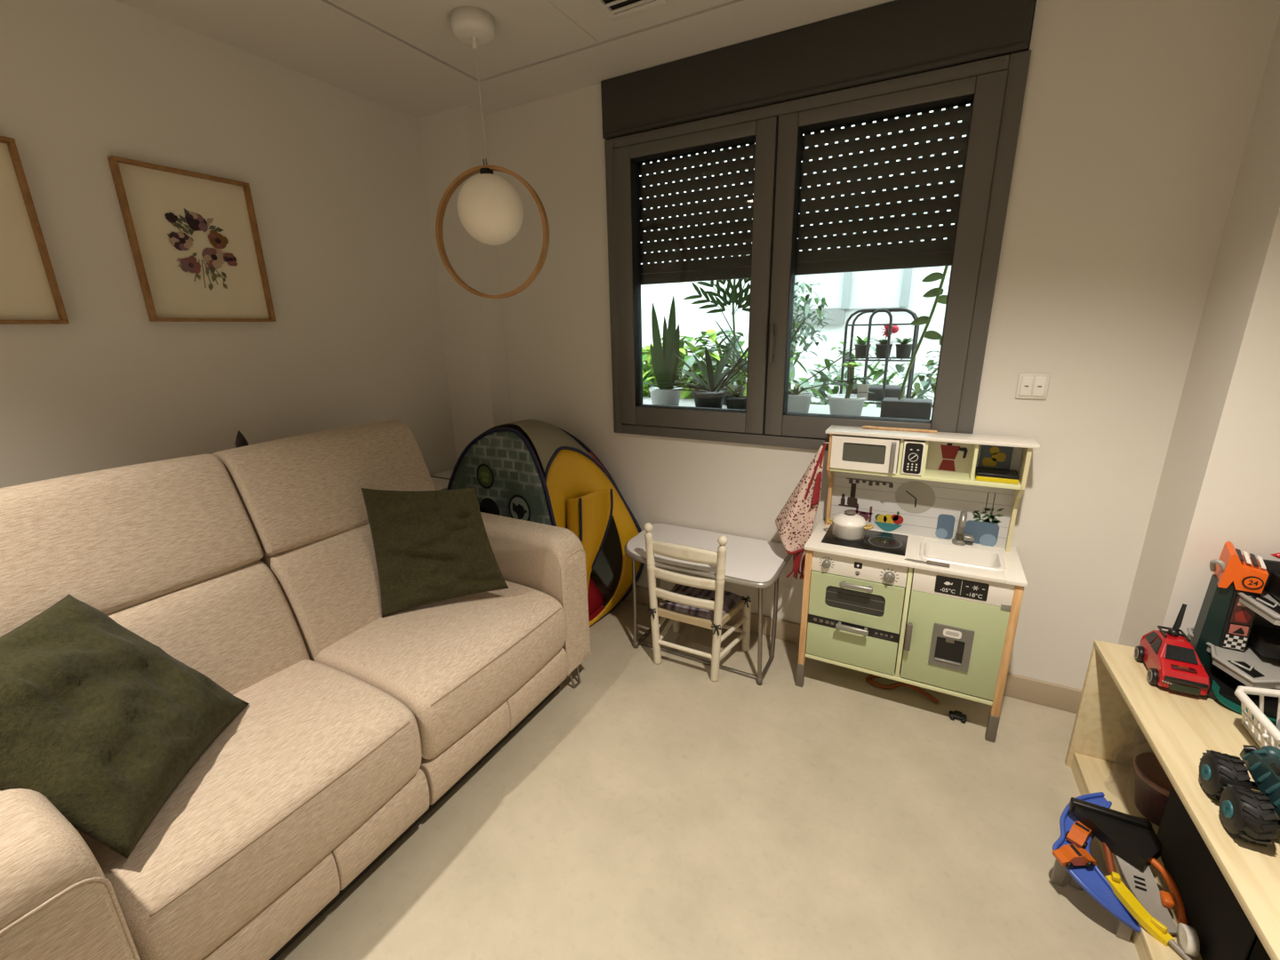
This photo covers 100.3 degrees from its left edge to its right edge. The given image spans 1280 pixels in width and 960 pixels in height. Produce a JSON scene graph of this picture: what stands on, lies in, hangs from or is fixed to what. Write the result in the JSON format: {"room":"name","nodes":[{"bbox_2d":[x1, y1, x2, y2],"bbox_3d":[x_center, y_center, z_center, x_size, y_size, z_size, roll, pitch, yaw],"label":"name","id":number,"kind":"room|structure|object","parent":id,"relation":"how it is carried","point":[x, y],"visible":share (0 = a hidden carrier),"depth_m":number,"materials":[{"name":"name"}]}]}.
{"room":"children's room","nodes":[
{"label":"children's room","id":0,"kind":"room"},
{"bbox_2d":[0,0,456,487],"bbox_3d":[-1.801,-0.260,1.593,0.100,2.460,3.700,7,18,28],"label":"wall","id":1,"kind":"structure","parent":0,"point":[334,175],"depth_m":1.87,"materials":[{"name":"white paint"}]},
{"bbox_2d":[0,136,69,324],"bbox_3d":[-1.797,-0.648,1.360,0.034,0.482,0.384,7,18,28],"label":"framed picture","id":2,"kind":"object","parent":1,"relation":"attached to","point":[29,291],"visible":1,"depth_m":1.50,"materials":[{"name":"brown wood"}]},
{"bbox_2d":[107,155,276,321],"bbox_3d":[-1.518,-0.800,1.852,0.034,0.482,0.381,7,18,28],"label":"framed picture","id":3,"kind":"object","parent":1,"relation":"attached to","point":[194,238],"visible":1,"depth_m":1.83,"materials":[{"name":"brown wood"}]},
{"bbox_2d":[417,104,511,460],"bbox_3d":[-0.870,-0.583,2.848,0.300,2.360,0.135,7,18,28],"label":"wall","id":4,"kind":"structure","parent":0,"point":[452,140],"depth_m":2.68,"materials":[{"name":"white paint"}]},
{"bbox_2d":[114,0,895,118],"bbox_3d":[-0.344,-1.188,0.437,3.320,0.100,3.400,7,18,28],"label":"ceiling","id":5,"kind":"structure","parent":0,"point":[321,40],"depth_m":1.91,"materials":[{"name":"white paint"}]},
{"bbox_2d":[327,0,734,79],"bbox_3d":[-0.173,-1.099,0.202,2.782,0.049,3.123,7,18,28],"label":"ceiling panel","id":6,"kind":"object","parent":5,"relation":"attached to","point":[528,32],"visible":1,"depth_m":1.78,"materials":[{"name":"white paint"}]},
{"bbox_2d":[435,6,549,298],"bbox_3d":[-0.537,-1.086,1.857,0.430,0.864,0.226,7,18,28],"label":"pendant lamp","id":7,"kind":"object","parent":6,"relation":"hanging from","point":[490,208],"visible":1,"depth_m":1.82,"materials":[{"name":"white plastic"}]},
{"bbox_2d":[590,0,667,21],"bbox_3d":[-0.051,-1.470,1.614,0.200,0.013,0.205,7,18,28],"label":"ceiling vent","id":8,"kind":"object","parent":6,"relation":"attached to","point":[615,10],"visible":1,"depth_m":1.67,"materials":[{"name":"white paint"}]},
{"bbox_2d":[275,594,1139,959],"bbox_3d":[-0.274,1.166,1.150,3.520,0.100,3.700,7,18,28],"label":"floor","id":9,"kind":"structure","parent":0,"point":[645,810],"depth_m":1.51,"materials":[{"name":"stone"}]},
{"bbox_2d":[234,430,248,447],"bbox_3d":[-1.348,0.348,1.955,0.040,1.075,0.038,7,18,28],"label":"pole","id":10,"kind":"object","parent":9,"relation":"on","point":[240,440],"visible":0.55,"depth_m":1.81,"materials":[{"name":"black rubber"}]},
{"bbox_2d":[0,419,590,959],"bbox_3d":[-0.950,0.457,1.582,0.922,1.056,1.590,7,18,28],"label":"sofa","id":11,"kind":"object","parent":9,"relation":"on","point":[253,567],"visible":0.85,"depth_m":1.38,"materials":[{"name":"brown fabric"}]},
{"bbox_2d":[0,594,248,858],"bbox_3d":[-1.113,0.466,1.091,0.312,0.362,0.457,-4,16,-11],"label":"cushion","id":12,"kind":"object","parent":11,"relation":"on","point":[97,719],"visible":1,"depth_m":1.04,"materials":[{"name":"green fabric"}]},
{"bbox_2d":[75,659,421,959],"bbox_3d":[-0.981,0.725,1.310,0.628,0.253,0.597,7,18,28],"label":"seat cushion","id":13,"kind":"object","parent":11,"relation":"on","point":[320,752],"depth_m":1.15,"materials":[{"name":"beige fabric"}]},
{"bbox_2d":[360,487,508,617],"bbox_3d":[-0.699,0.227,1.778,0.463,0.456,0.130,-1,16,2],"label":"cushion","id":14,"kind":"object","parent":11,"relation":"on","point":[430,547],"visible":1,"depth_m":1.77,"materials":[{"name":"green fabric"}]},
{"bbox_2d":[313,580,566,759],"bbox_3d":[-0.682,0.569,1.839,0.628,0.253,0.642,7,18,28],"label":"seat cushion","id":15,"kind":"object","parent":11,"relation":"on","point":[457,664],"depth_m":1.65,"materials":[{"name":"beige fabric"}]},
{"bbox_2d":[430,469,453,490],"bbox_3d":[-1.018,0.318,2.803,0.263,0.656,0.410,7,18,28],"label":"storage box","id":16,"kind":"object","parent":9,"relation":"on","point":[441,480],"visible":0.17,"depth_m":2.74,"materials":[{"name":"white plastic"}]},
{"bbox_2d":[447,419,644,627],"bbox_3d":[-0.457,0.201,2.594,0.859,1.015,0.461,7,18,28],"label":"tent","id":17,"kind":"object","parent":9,"relation":"on","point":[532,470],"visible":0.63,"depth_m":2.41,"materials":[{"name":"yellow fabric"}]},
{"bbox_2d":[643,522,751,681],"bbox_3d":[0.250,0.463,2.246,0.378,0.634,0.305,7,18,28],"label":"chair","id":18,"kind":"object","parent":9,"relation":"on","point":[700,602],"visible":1,"depth_m":2.15,"materials":[{"name":"beige paint"}]},
{"bbox_2d":[624,523,792,685],"bbox_3d":[0.277,0.519,2.349,0.695,0.469,0.425,7,18,28],"label":"folding table","id":19,"kind":"object","parent":9,"relation":"on","point":[753,563],"visible":0.88,"depth_m":2.24,"materials":[{"name":"white laminate"}]},
{"bbox_2d":[865,674,939,703],"bbox_3d":[1.019,0.803,2.082,0.260,0.036,0.071,7,18,28],"label":"track","id":20,"kind":"object","parent":9,"relation":"on","point":[869,677],"visible":0.86,"depth_m":2.08,"materials":[{"name":"brown plastic"}]},
{"bbox_2d":[795,424,1039,742],"bbox_3d":[0.971,0.340,1.955,0.674,1.003,0.338,7,18,28],"label":"toy kitchen","id":21,"kind":"object","parent":9,"relation":"on","point":[868,608],"visible":0.98,"depth_m":1.90,"materials":[{"name":"green wood"}]},
{"bbox_2d":[775,440,828,579],"bbox_3d":[0.615,0.128,2.093,0.189,0.578,0.099,7,18,28],"label":"apron","id":22,"kind":"object","parent":21,"relation":"hanging from","point":[795,522],"visible":0.95,"depth_m":2.08,"materials":[{"name":"fabric"}]},
{"bbox_2d":[825,509,873,540],"bbox_3d":[0.793,0.164,2.025,0.121,0.099,0.148,-8,17,-24],"label":"saucepan","id":23,"kind":"object","parent":21,"relation":"on","point":[848,525],"visible":1,"depth_m":1.99,"materials":[{"name":"white plastic"}]},
{"bbox_2d":[821,524,908,555],"bbox_3d":[0.845,0.221,2.007,0.282,0.003,0.204,7,18,28],"label":"cooktop","id":24,"kind":"object","parent":21,"relation":"in","point":[876,541],"depth_m":1.97,"materials":[{"name":"black plastic"}]},
{"bbox_2d":[830,435,925,475],"bbox_3d":[0.848,-0.088,1.925,0.307,0.121,0.030,7,18,28],"label":"microwave","id":25,"kind":"object","parent":21,"relation":"in","point":[849,454],"depth_m":1.93,"materials":[{"name":"white"}]},
{"bbox_2d":[873,520,901,531],"bbox_3d":[0.961,0.183,2.076,0.100,0.034,0.001,7,18,28],"label":"bowl","id":26,"kind":"object","parent":21,"relation":"on","point":[878,525],"depth_m":2.07,"materials":[{"name":"teal"}]},
{"bbox_2d":[804,637,992,705],"bbox_3d":[0.983,0.683,2.061,0.620,0.016,0.286,7,18,28],"label":"shelf","id":27,"kind":"object","parent":21,"relation":"attached to","point":[896,676],"depth_m":1.93,"materials":[{"name":"green"}]},
{"bbox_2d":[862,425,937,432],"bbox_3d":[0.945,-0.186,1.955,0.251,0.010,0.027,7,18,28],"label":"wooden spoon","id":28,"kind":"object","parent":21,"relation":"on","point":[863,427],"visible":1,"depth_m":1.95,"materials":[{"name":"brown wood"}]},
{"bbox_2d":[895,480,935,512],"bbox_3d":[1.030,0.065,2.002,0.134,0.124,0.001,7,18,28],"label":"clock","id":29,"kind":"object","parent":21,"relation":"on","point":[910,496],"depth_m":2.00,"materials":[{"name":"beige plastic"}]},
{"bbox_2d":[804,519,1027,587],"bbox_3d":[0.974,0.247,1.938,0.674,0.014,0.318,7,18,28],"label":"countertop","id":30,"kind":"structure","parent":21,"relation":"on","point":[1013,574],"depth_m":1.85,"materials":[{"name":"white paint"}]},
{"bbox_2d":[830,466,1021,489],"bbox_3d":[1.007,-0.021,1.928,0.600,0.014,0.106,7,18,28],"label":"shelf","id":31,"kind":"object","parent":21,"relation":"attached to","point":[937,474],"depth_m":1.90,"materials":[{"name":"beige"}]},
{"bbox_2d":[830,434,1022,548],"bbox_3d":[1.035,0.021,1.992,0.600,0.389,0.007,7,18,28],"label":"backsplash","id":32,"kind":"structure","parent":21,"relation":"attached to","point":[956,494],"depth_m":1.99,"materials":[{"name":"grey"}]},
{"bbox_2d":[904,558,949,567],"bbox_3d":[0.963,0.276,1.795,0.134,0.010,0.016,8,18,29],"label":"knife","id":33,"kind":"object","parent":21,"relation":"on","point":[932,563],"visible":1,"depth_m":1.78,"materials":[{"name":"silver metal"}]},
{"bbox_2d":[936,513,955,539],"bbox_3d":[1.130,0.173,1.978,0.055,0.094,0.001,7,18,28],"label":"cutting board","id":34,"kind":"object","parent":21,"relation":"on","point":[945,523],"depth_m":1.98,"materials":[{"name":"blue plastic"}]},
{"bbox_2d":[938,444,959,471],"bbox_3d":[1.107,-0.079,1.916,0.062,0.092,0.001,7,18,28],"label":"coffee pot","id":35,"kind":"object","parent":21,"relation":"on","point":[948,454],"depth_m":1.91,"materials":[{"name":"red"}]},
{"bbox_2d":[928,623,974,672],"bbox_3d":[1.054,0.568,1.814,0.118,0.155,0.011,7,18,28],"label":"water dispenser","id":36,"kind":"object","parent":21,"relation":"on","point":[950,645],"depth_m":1.81,"materials":[{"name":"grey plastic"}]},
{"bbox_2d":[919,540,1006,570],"bbox_3d":[1.112,0.283,1.860,0.254,0.055,0.176,7,18,28],"label":"sink","id":37,"kind":"object","parent":21,"relation":"in","point":[956,554],"depth_m":1.90,"materials":[{"name":"white plastic"}]},
{"bbox_2d":[952,510,974,545],"bbox_3d":[1.161,0.175,1.909,0.066,0.135,0.094,7,18,28],"label":"faucet","id":38,"kind":"object","parent":21,"relation":"on","point":[963,521],"depth_m":1.94,"materials":[{"name":"silver metal"}]},
{"bbox_2d":[963,520,999,543],"bbox_3d":[1.229,0.190,1.927,0.104,0.084,0.001,7,18,28],"label":"jar","id":39,"kind":"object","parent":21,"relation":"on","point":[984,532],"depth_m":1.92,"materials":[{"name":"blue"}]},
{"bbox_2d":[972,507,1003,523],"bbox_3d":[1.237,0.125,1.902,0.095,0.064,0.001,7,18,28],"label":"plant","id":40,"kind":"object","parent":21,"relation":"on","point":[980,515],"depth_m":1.90,"materials":[{"name":"green plant"}]},
{"bbox_2d":[974,466,1019,484],"bbox_3d":[1.212,-0.016,1.819,0.120,0.028,0.086,7,18,28],"label":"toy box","id":41,"kind":"object","parent":21,"relation":"on","point":[981,474],"visible":0.96,"depth_m":1.79,"materials":[{"name":"yellow"}]},
{"bbox_2d":[949,710,967,723],"bbox_3d":[1.148,0.850,1.930,0.055,0.028,0.036,7,18,28],"label":"toy car","id":42,"kind":"object","parent":9,"relation":"on","point":[958,715],"visible":1,"depth_m":1.92,"materials":[{"name":"black plastic"}]},
{"bbox_2d":[1050,792,1199,959],"bbox_3d":[1.163,0.945,1.324,0.251,0.175,0.388,7,18,28],"label":"toy","id":43,"kind":"object","parent":9,"relation":"on","point":[1133,841],"visible":0.94,"depth_m":1.27,"materials":[{"name":"blue plastic"}]},
{"bbox_2d":[1052,843,1096,870],"bbox_3d":[1.058,0.915,1.301,0.085,0.037,0.041,-1,16,-1],"label":"toy car","id":44,"kind":"object","parent":43,"relation":"on","point":[1068,856],"visible":1,"depth_m":1.29,"materials":[{"name":"orange plastic"}]},
{"bbox_2d":[1064,820,1095,848],"bbox_3d":[1.119,0.894,1.356,0.085,0.036,0.041,-11,19,-32],"label":"toy car","id":45,"kind":"object","parent":43,"relation":"on","point":[1079,834],"visible":0.98,"depth_m":1.34,"materials":[{"name":"orange plastic"}]},
{"bbox_2d":[1064,640,1279,959],"bbox_3d":[1.083,0.999,0.637,0.420,0.450,2.200,7,18,25],"label":"shelf unit","id":46,"kind":"object","parent":9,"relation":"on","point":[1120,716],"visible":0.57,"depth_m":1.29,"materials":[{"name":"brown wood"}]},
{"bbox_2d":[1073,752,1202,959],"bbox_3d":[1.091,1.169,0.682,0.408,0.018,2.162,7,18,25],"label":"shelf","id":47,"kind":"object","parent":46,"relation":"attached to","point":[1113,777],"depth_m":1.55,"materials":[{"name":"brown wood"}]},
{"bbox_2d":[1133,752,1172,826],"bbox_3d":[1.455,0.793,1.464,0.234,0.286,0.228,7,18,28],"label":"tub","id":48,"kind":"object","parent":46,"relation":"on","point":[1153,787],"visible":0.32,"depth_m":1.46,"materials":[{"name":"brown plastic"}]},
{"bbox_2d":[1134,603,1209,695],"bbox_3d":[1.421,0.438,1.414,0.110,0.191,0.189,7,18,28],"label":"toy car","id":49,"kind":"object","parent":46,"relation":"on","point":[1172,662],"visible":1,"depth_m":1.40,"materials":[{"name":"red plastic"}]},
{"bbox_2d":[1168,682,1200,695],"bbox_3d":[1.381,0.530,1.356,0.058,0.020,0.006,7,18,28],"label":"grille","id":50,"kind":"object","parent":49,"relation":"attached to","point":[1191,688],"depth_m":1.35,"materials":[{"name":"grey plastic"}]},
{"bbox_2d":[1164,675,1207,689],"bbox_3d":[1.380,0.512,1.352,0.080,0.012,0.008,7,18,28],"label":"grille","id":51,"kind":"object","parent":49,"relation":"attached to","point":[1178,682],"depth_m":1.35,"materials":[{"name":"black"}]},
{"bbox_2d":[1156,785,1271,959],"bbox_3d":[1.357,0.851,1.126,0.262,0.342,0.410,7,18,28],"label":"storage bin","id":52,"kind":"object","parent":46,"relation":"on","point":[1223,929],"visible":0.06,"depth_m":1.17,"materials":[{"name":"black plastic"}]},
{"bbox_2d":[1186,541,1279,726],"bbox_3d":[1.571,0.371,1.321,0.255,0.365,0.290,7,18,28],"label":"toy garage","id":53,"kind":"object","parent":46,"relation":"on","point":[1235,636],"visible":0.98,"depth_m":1.36,"materials":[{"name":"black plastic"}]},
{"bbox_2d":[1223,634,1247,650],"bbox_3d":[1.550,0.423,1.392,0.040,0.036,0.002,7,18,28],"label":"print","id":54,"kind":"object","parent":53,"relation":"on","point":[1230,642],"depth_m":1.39},
{"bbox_2d":[1228,624,1248,636],"bbox_3d":[1.549,0.388,1.383,0.035,0.026,0.002,7,18,28],"label":"print","id":55,"kind":"object","parent":53,"relation":"on","point":[1234,629],"depth_m":1.38,"materials":[{"name":"red"}]},
{"bbox_2d":[1229,595,1255,624],"bbox_3d":[1.546,0.334,1.368,0.040,0.075,0.002,7,18,28],"label":"print","id":56,"kind":"object","parent":53,"relation":"on","point":[1239,613],"depth_m":1.37,"materials":[{"name":"red"}]},
{"bbox_2d":[1270,552,1279,558],"bbox_3d":[1.661,0.197,1.328,0.135,0.032,0.068,7,18,28],"label":"toy","id":57,"kind":"object","parent":53,"relation":"on","point":[1276,555],"visible":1,"depth_m":1.35,"materials":[{"name":"red plastic"}]},
{"bbox_2d":[1198,733,1279,847],"bbox_3d":[1.208,0.594,0.988,0.202,0.136,0.223,7,18,28],"label":"truck","id":58,"kind":"object","parent":46,"relation":"on","point":[1247,814],"visible":1,"depth_m":1.01,"materials":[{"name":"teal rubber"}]},
{"bbox_2d":[1234,685,1279,749],"bbox_3d":[1.438,0.557,1.132,0.240,0.111,0.274,7,18,28],"label":"basket","id":59,"kind":"object","parent":46,"relation":"on","point":[1265,725],"visible":0.91,"depth_m":1.20,"materials":[{"name":"white plastic"}]},
{"bbox_2d":[1275,719,1279,745],"bbox_3d":[1.453,0.570,1.149,0.100,0.058,0.080,7,18,28],"label":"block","id":60,"kind":"object","parent":59,"relation":"in","point":[1277,726],"visible":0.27,"depth_m":1.19,"materials":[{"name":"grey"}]},
{"bbox_2d":[485,0,1279,689],"bbox_3d":[0.536,-0.500,2.277,3.320,2.460,0.200,7,18,28],"label":"wall","id":61,"kind":"structure","parent":0,"point":[1137,116],"depth_m":1.73,"materials":[{"name":"white paint"}]},
{"bbox_2d":[600,0,1034,450],"bbox_3d":[0.575,-0.876,2.174,1.482,1.481,0.350,7,18,28],"label":"window","id":62,"kind":"structure","parent":61,"relation":"in","point":[896,58],"depth_m":1.91,"materials":[{"name":"grey metal"}]},
{"bbox_2d":[639,102,972,285],"bbox_3d":[0.556,-1.106,2.080,1.420,0.588,0.020,7,18,28],"label":"roller shutter","id":63,"kind":"object","parent":62,"relation":"attached to","point":[928,252],"visible":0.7,"depth_m":2.00,"materials":[{"name":"grey"}]},
{"bbox_2d":[590,575,1081,713],"bbox_3d":[0.481,0.660,2.523,2.660,0.095,0.014,7,18,28],"label":"baseboard","id":64,"kind":"structure","parent":61,"relation":"attached to","point":[1028,689],"depth_m":2.02,"materials":[{"name":"beige"}]},
{"bbox_2d":[1015,373,1050,399],"bbox_3d":[1.303,-0.311,1.773,0.086,0.084,0.014,7,18,28],"label":"light switch","id":65,"kind":"object","parent":61,"relation":"attached to","point":[1029,386],"visible":1,"depth_m":1.77,"materials":[{"name":"white plastic"}]},
{"bbox_2d":[1118,12,1279,647],"bbox_3d":[1.722,-0.223,1.401,0.360,2.360,0.285,7,18,28],"label":"wall","id":66,"kind":"structure","parent":0,"point":[1220,481],"depth_m":1.40,"materials":[{"name":"white paint"}]},
{"label":"outside","id":67,"kind":"structure","parent":0,"visible":0},
{"bbox_3d":[0.949,-0.164,3.921,6.400,0.100,2.800,7,18,28],"label":"floor","id":68,"kind":"structure","parent":67,"visible":0},
{"bbox_2d":[641,333,723,399],"bbox_3d":[0.220,-0.554,3.582,0.725,0.864,0.659,7,18,28],"label":"potted plant","id":69,"kind":"object","parent":68,"relation":"on","point":[648,372],"visible":0.28,"depth_m":3.41,"materials":[{"name":"green plant"}]},
{"bbox_2d":[675,328,748,399],"bbox_3d":[0.478,-0.515,3.415,0.684,0.870,0.679,7,18,28],"label":"potted plant","id":70,"kind":"object","parent":68,"relation":"on","point":[690,360],"visible":0.3,"depth_m":3.29,"materials":[{"name":"green plant"}]},
{"bbox_2d":[642,396,932,419],"bbox_3d":[0.763,-0.138,2.819,2.500,0.458,0.550,7,18,28],"label":"ledge","id":71,"kind":"object","parent":68,"relation":"on","point":[872,412],"depth_m":2.80,"materials":[{"name":"grey stone"}]},
{"bbox_2d":[642,296,700,406],"bbox_3d":[0.141,-0.672,2.829,0.452,0.589,0.181,7,18,28],"label":"potted plant","id":72,"kind":"object","parent":71,"relation":"on","point":[663,358],"visible":0.83,"depth_m":2.83,"materials":[{"name":"green plant"}]},
{"bbox_2d":[645,338,748,407],"bbox_3d":[0.383,-0.586,2.742,0.760,0.461,0.400,4,17,16],"label":"potted plant","id":73,"kind":"object","parent":71,"relation":"on","point":[710,397],"visible":0.88,"depth_m":2.74,"materials":[{"name":"green plant"}]},
{"bbox_2d":[716,380,746,409],"bbox_3d":[0.496,-0.408,2.663,0.325,0.156,0.227,5,17,22],"label":"potted plant","id":74,"kind":"object","parent":71,"relation":"on","point":[735,401],"visible":0.77,"depth_m":2.65,"materials":[{"name":"green plant"}]},
{"bbox_2d":[683,254,794,405],"bbox_3d":[0.529,-0.816,2.900,0.610,0.811,0.144,7,18,28],"label":"potted plant","id":75,"kind":"object","parent":71,"relation":"on","point":[733,296],"visible":0.48,"depth_m":2.89,"materials":[{"name":"green plant"}]},
{"bbox_2d":[709,300,809,375],"bbox_3d":[0.609,-0.659,2.790,0.534,0.566,0.180,7,18,28],"label":"potted plant","id":76,"kind":"object","parent":71,"relation":"on","point":[800,325],"visible":0.17,"depth_m":2.84,"materials":[{"name":"green plant"}]},
{"bbox_2d":[787,339,868,413],"bbox_3d":[0.779,-0.490,2.491,0.322,0.399,0.467,-14,20,-38],"label":"potted plant","id":77,"kind":"object","parent":71,"relation":"on","point":[798,401],"visible":0.6,"depth_m":2.52,"materials":[{"name":"green plant"}]},
{"bbox_2d":[827,362,874,415],"bbox_3d":[0.963,-0.407,2.449,0.195,0.254,0.170,0,16,5],"label":"potted plant","id":78,"kind":"object","parent":71,"relation":"on","point":[848,404],"visible":0.97,"depth_m":2.41,"materials":[{"name":"green plant"}]},
{"bbox_2d":[839,307,919,407],"bbox_3d":[1.339,-0.472,3.041,0.355,0.958,0.275,7,18,28],"label":"wire plant stand","id":79,"kind":"object","parent":71,"relation":"on","point":[873,311],"visible":0.43,"depth_m":2.87,"materials":[{"name":"black metal"}]},
{"bbox_2d":[849,335,877,358],"bbox_3d":[1.242,-0.746,2.990,0.150,0.124,0.125,7,18,28],"label":"potted plant","id":80,"kind":"object","parent":79,"relation":"on","point":[860,351],"visible":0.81,"depth_m":2.97,"materials":[{"name":"green plant"}]},
{"bbox_2d":[864,400,880,404],"bbox_3d":[1.341,-0.455,3.051,0.346,0.009,0.260,7,18,28],"label":"wire shelf","id":81,"kind":"object","parent":79,"relation":"attached to","point":[874,401],"depth_m":2.94,"materials":[{"name":"black"}]},
{"bbox_2d":[844,356,911,361],"bbox_3d":[1.337,-0.676,2.988,0.346,0.009,0.260,7,18,28],"label":"wire shelf","id":82,"kind":"object","parent":79,"relation":"attached to","point":[849,358],"depth_m":2.89,"materials":[{"name":"black metal"}]},
{"bbox_2d":[851,384,905,400],"bbox_3d":[1.343,-0.495,3.032,0.280,0.072,0.200,7,18,28],"label":"trough","id":83,"kind":"object","parent":79,"relation":"on","point":[891,390],"visible":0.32,"depth_m":2.94,"materials":[{"name":"grey plastic"}]},
{"bbox_2d":[848,323,911,326],"bbox_3d":[1.333,-0.854,2.938,0.340,0.009,0.260,7,18,28],"label":"wire shelf","id":84,"kind":"object","parent":79,"relation":"attached to","point":[853,324],"depth_m":2.83,"materials":[{"name":"black"}]},
{"bbox_2d":[871,325,899,358],"bbox_3d":[1.334,-0.763,2.930,0.098,0.187,0.163,-12,19,-33],"label":"potted plant","id":85,"kind":"object","parent":79,"relation":"on","point":[881,348],"visible":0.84,"depth_m":2.91,"materials":[{"name":"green plant"}]},
{"bbox_2d":[894,337,918,359],"bbox_3d":[1.440,-0.719,2.906,0.124,0.111,0.153,7,18,28],"label":"potted plant","id":86,"kind":"object","parent":79,"relation":"on","point":[903,350],"visible":0.91,"depth_m":2.87,"materials":[{"name":"green plant"}]},
{"bbox_2d":[880,265,948,419],"bbox_3d":[1.198,-0.571,2.262,0.267,0.663,0.118,7,18,28],"label":"potted plant","id":87,"kind":"object","parent":71,"relation":"on","point":[891,407],"visible":0.8,"depth_m":2.27,"materials":[{"name":"green plant"}]},
{"bbox_2d":[639,104,969,409],"bbox_3d":[1.423,-1.772,4.425,6.400,2.700,0.100,7,18,28],"label":"wall","id":88,"kind":"structure","parent":68,"relation":"on","point":[692,320],"depth_m":4.48,"materials":[{"name":"white"}]},
{"bbox_2d":[792,156,923,325],"bbox_3d":[1.643,-1.854,4.187,0.926,1.220,0.050,7,18,28],"label":"window","id":89,"kind":"structure","parent":88,"relation":"in","point":[888,288],"depth_m":4.24,"materials":[{"name":"glass"}]},
{"bbox_2d":[788,281,831,388],"bbox_3d":[1.079,-0.803,3.850,0.519,1.164,0.514,14,22,43],"label":"potted plant","id":90,"kind":"object","parent":68,"relation":"on","point":[806,304],"visible":0.41,"depth_m":3.65,"materials":[{"name":"green plant"}]},
{"bbox_2d":[789,352,833,405],"bbox_3d":[0.895,-0.432,3.350,0.573,0.730,0.516,7,18,28],"label":"potted plant","id":91,"kind":"object","parent":68,"relation":"on","point":[823,380],"visible":0.13,"depth_m":3.22,"materials":[{"name":"green plant"}]},
{"bbox_2d":[805,341,915,407],"bbox_3d":[1.530,-0.590,3.800,0.796,0.764,0.477,7,18,28],"label":"potted plant","id":92,"kind":"object","parent":68,"relation":"on","point":[878,373],"visible":0.37,"depth_m":3.72,"materials":[{"name":"green plant"}]},
{"bbox_2d":[900,351,939,407],"bbox_3d":[1.860,-0.439,3.332,0.498,0.716,0.485,7,18,28],"label":"potted plant","id":93,"kind":"object","parent":68,"relation":"on","point":[932,380],"visible":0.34,"depth_m":3.23,"materials":[{"name":"green plant"}]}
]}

